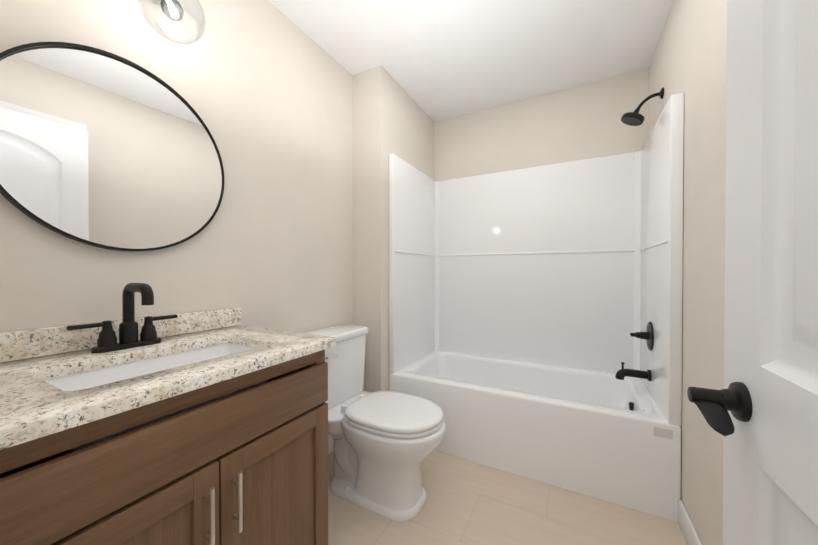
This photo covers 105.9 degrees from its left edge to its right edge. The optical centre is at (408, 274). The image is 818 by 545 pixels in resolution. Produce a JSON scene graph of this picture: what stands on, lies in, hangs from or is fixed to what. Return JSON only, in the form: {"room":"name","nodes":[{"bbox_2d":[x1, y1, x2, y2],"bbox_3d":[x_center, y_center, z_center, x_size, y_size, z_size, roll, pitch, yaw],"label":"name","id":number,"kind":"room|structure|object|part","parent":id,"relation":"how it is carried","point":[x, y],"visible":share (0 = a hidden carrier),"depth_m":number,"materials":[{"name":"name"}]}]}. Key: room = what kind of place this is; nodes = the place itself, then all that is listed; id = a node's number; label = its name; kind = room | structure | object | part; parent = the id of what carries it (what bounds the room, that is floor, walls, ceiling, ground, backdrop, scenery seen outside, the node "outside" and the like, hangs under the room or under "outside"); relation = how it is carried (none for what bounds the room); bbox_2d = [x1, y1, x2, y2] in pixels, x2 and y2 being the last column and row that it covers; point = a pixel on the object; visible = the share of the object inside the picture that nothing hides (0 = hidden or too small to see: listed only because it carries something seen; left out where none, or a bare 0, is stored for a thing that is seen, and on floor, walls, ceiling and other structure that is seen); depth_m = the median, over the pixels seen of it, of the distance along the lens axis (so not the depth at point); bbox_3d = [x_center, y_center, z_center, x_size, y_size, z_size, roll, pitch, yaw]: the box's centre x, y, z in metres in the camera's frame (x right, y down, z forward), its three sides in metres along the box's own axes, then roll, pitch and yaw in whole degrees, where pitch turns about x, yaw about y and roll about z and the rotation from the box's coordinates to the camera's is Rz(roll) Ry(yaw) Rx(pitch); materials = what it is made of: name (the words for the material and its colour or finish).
{"room":"bathroom","nodes":[
{"label":"bathroom","id":0,"kind":"room"},
{"bbox_2d":[0,0,352,332],"bbox_3d":[-0.604,-0.125,1.788,0.100,2.440,2.660,0,1,28],"label":"wall","id":1,"kind":"structure","parent":0,"point":[263,89],"depth_m":1.36,"materials":[{"name":"paint"}]},
{"bbox_2d":[0,42,224,250],"bbox_3d":[-0.938,-0.394,1.030,0.028,0.630,0.630,0,1,28],"label":"mirror","id":2,"kind":"object","parent":1,"relation":"attached to","point":[99,148],"visible":1,"depth_m":0.97,"materials":[{"name":"black mirror"}]},
{"bbox_2d":[0,307,240,362],"bbox_3d":[-0.947,0.187,1.016,0.019,0.078,0.820,0,1,28],"label":"backsplash","id":3,"kind":"structure","parent":1,"relation":"attached to","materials":[{"name":"stone"}]},
{"bbox_2d":[137,0,205,44],"bbox_3d":[-0.808,-0.937,1.036,0.241,0.305,0.180,0,1,28],"label":"lamp","id":4,"kind":"object","parent":1,"relation":"attached to","point":[166,2],"visible":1,"depth_m":1.04,"materials":[{"name":"clear glass"}]},
{"bbox_3d":[-0.791,-0.897,1.027,0.076,0.096,0.060,0,1,28],"label":"bulb","id":5,"kind":"part","parent":4,"relation":"part of","materials":[{"name":"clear glass"}]},
{"bbox_2d":[328,437,332,453],"bbox_3d":[-0.565,1.043,1.749,0.014,0.105,0.810,0,1,28],"label":"baseboard","id":6,"kind":"structure","parent":1,"relation":"attached to","point":[330,445],"depth_m":1.89,"materials":[{"name":"white paint"}]},
{"bbox_2d":[353,65,433,392],"bbox_3d":[-0.080,-0.130,2.421,0.226,2.440,0.850,0,1,28],"label":"wall","id":7,"kind":"structure","parent":0,"point":[390,116],"depth_m":2.05,"materials":[{"name":"paint"}]},
{"bbox_2d":[268,0,673,121],"bbox_3d":[-0.137,-1.386,0.637,3.400,0.100,4.230,0,1,28],"label":"ceiling","id":8,"kind":"structure","parent":0,"point":[437,60],"depth_m":1.78,"materials":[{"name":"paint"}]},
{"bbox_2d":[328,450,686,544],"bbox_3d":[-0.137,1.154,0.658,3.400,0.100,4.230,0,1,28],"label":"floor","id":9,"kind":"structure","parent":0,"point":[467,502],"depth_m":1.39,"materials":[{"name":"tile"}]},
{"bbox_2d":[0,283,336,544],"bbox_3d":[-0.697,0.564,0.885,0.588,1.078,0.820,0,1,28],"label":"bathroom vanity","id":10,"kind":"object","parent":9,"relation":"on","point":[208,427],"visible":1,"depth_m":0.76,"materials":[{"name":"brown wood"}]},
{"bbox_2d":[66,283,177,352],"bbox_3d":[-0.830,0.126,0.942,0.166,0.202,0.268,0,1,28],"label":"faucet","id":11,"kind":"object","parent":10,"relation":"on","point":[148,342],"depth_m":0.95,"materials":[{"name":"black metal"}]},
{"bbox_3d":[-0.491,0.631,0.776,0.019,0.745,0.690,0,1,28],"label":"frame","id":12,"kind":"part","parent":10,"relation":"part of","materials":[{"name":"brown wood"}]},
{"bbox_3d":[-0.474,0.381,0.764,0.019,0.135,0.758,0,1,28],"label":"drawer","id":13,"kind":"part","parent":10,"relation":"part of","materials":[{"name":"brown wood"}]},
{"bbox_3d":[-0.491,0.631,0.776,0.019,0.745,0.770,0,1,28],"label":"frame","id":14,"kind":"part","parent":10,"relation":"part of","materials":[{"name":"brown wood"}]},
{"bbox_2d":[301,324,445,520],"bbox_3d":[-0.194,0.705,1.587,0.795,0.784,0.444,0,1,28],"label":"toilet","id":15,"kind":"object","parent":9,"relation":"on","point":[386,444],"visible":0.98,"depth_m":1.46,"materials":[{"name":"white ceramic"}]},
{"bbox_3d":[-0.391,0.413,1.556,0.027,0.026,0.088,0,1,28],"label":"lever","id":16,"kind":"part","parent":15,"relation":"part of","materials":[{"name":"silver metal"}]},
{"bbox_3d":[-0.439,0.332,1.716,0.238,0.042,0.444,0,1,28],"label":"lid","id":17,"kind":"part","parent":15,"relation":"part of","materials":[{"name":"white ceramic"}]},
{"bbox_3d":[-0.440,0.522,1.718,0.220,0.337,0.424,0,1,28],"label":"tank","id":18,"kind":"part","parent":15,"relation":"part of","materials":[{"name":"white ceramic"}]},
{"bbox_3d":[-0.066,0.690,1.518,0.476,0.018,0.376,0,1,28],"label":"seat","id":19,"kind":"part","parent":15,"relation":"part of","materials":[{"name":"white ceramic"}]},
{"bbox_3d":[-0.066,0.663,1.518,0.476,0.028,0.376,0,1,28],"label":"seat lid","id":20,"kind":"part","parent":15,"relation":"part of","materials":[{"name":"white ceramic"}]},
{"bbox_2d":[389,87,683,521],"bbox_3d":[0.712,0.036,2.048,1.521,2.113,0.760,0,1,28],"label":"shower","id":21,"kind":"object","parent":9,"relation":"on","point":[535,323],"visible":1,"depth_m":2.09,"materials":[{"name":"white plastic"}]},
{"bbox_2d":[389,350,680,521],"bbox_3d":[0.712,0.878,2.055,1.521,0.430,0.759,0,1,28],"label":"tub","id":22,"kind":"object","parent":21,"relation":"in","point":[586,430],"depth_m":1.68,"materials":[{"name":"white plastic"}]},
{"bbox_2d":[434,68,648,180],"bbox_3d":[0.816,-0.131,2.480,1.750,2.440,0.100,0,1,28],"label":"wall","id":23,"kind":"structure","parent":0,"point":[580,122],"depth_m":2.30,"materials":[{"name":"paint"}]},
{"bbox_2d":[648,0,726,544],"bbox_3d":[1.027,-0.118,0.915,0.100,2.440,2.660,0,1,28],"label":"wall","id":24,"kind":"structure","parent":0,"point":[689,59],"depth_m":1.17,"materials":[{"name":"paint"}]},
{"bbox_2d":[678,500,701,544],"bbox_3d":[0.967,1.050,0.933,0.013,0.105,0.978,0,1,28],"label":"baseboard","id":25,"kind":"structure","parent":24,"relation":"attached to","point":[690,534],"depth_m":1.26,"materials":[{"name":"white paint"}]},
{"bbox_3d":[-0.185,0.085,-0.008,0.775,2.050,0.115,0,1,28],"label":"door frame","id":26,"kind":"structure","parent":0,"visible":0},
{"bbox_2d":[722,0,817,544],"bbox_3d":[0.391,0.081,0.200,0.035,2.030,0.760,0,1,28],"label":"door","id":27,"kind":"structure","parent":26,"relation":"attached to","point":[770,472],"depth_m":0.42,"materials":[{"name":"white paint"}]},
{"bbox_2d":[687,382,752,435],"bbox_3d":[0.529,0.202,0.458,0.164,0.064,0.096,0,1,28],"label":"door handle","id":28,"kind":"object","parent":27,"relation":"attached to","point":[715,405],"depth_m":0.48,"materials":[{"name":"black metal"}]}
]}

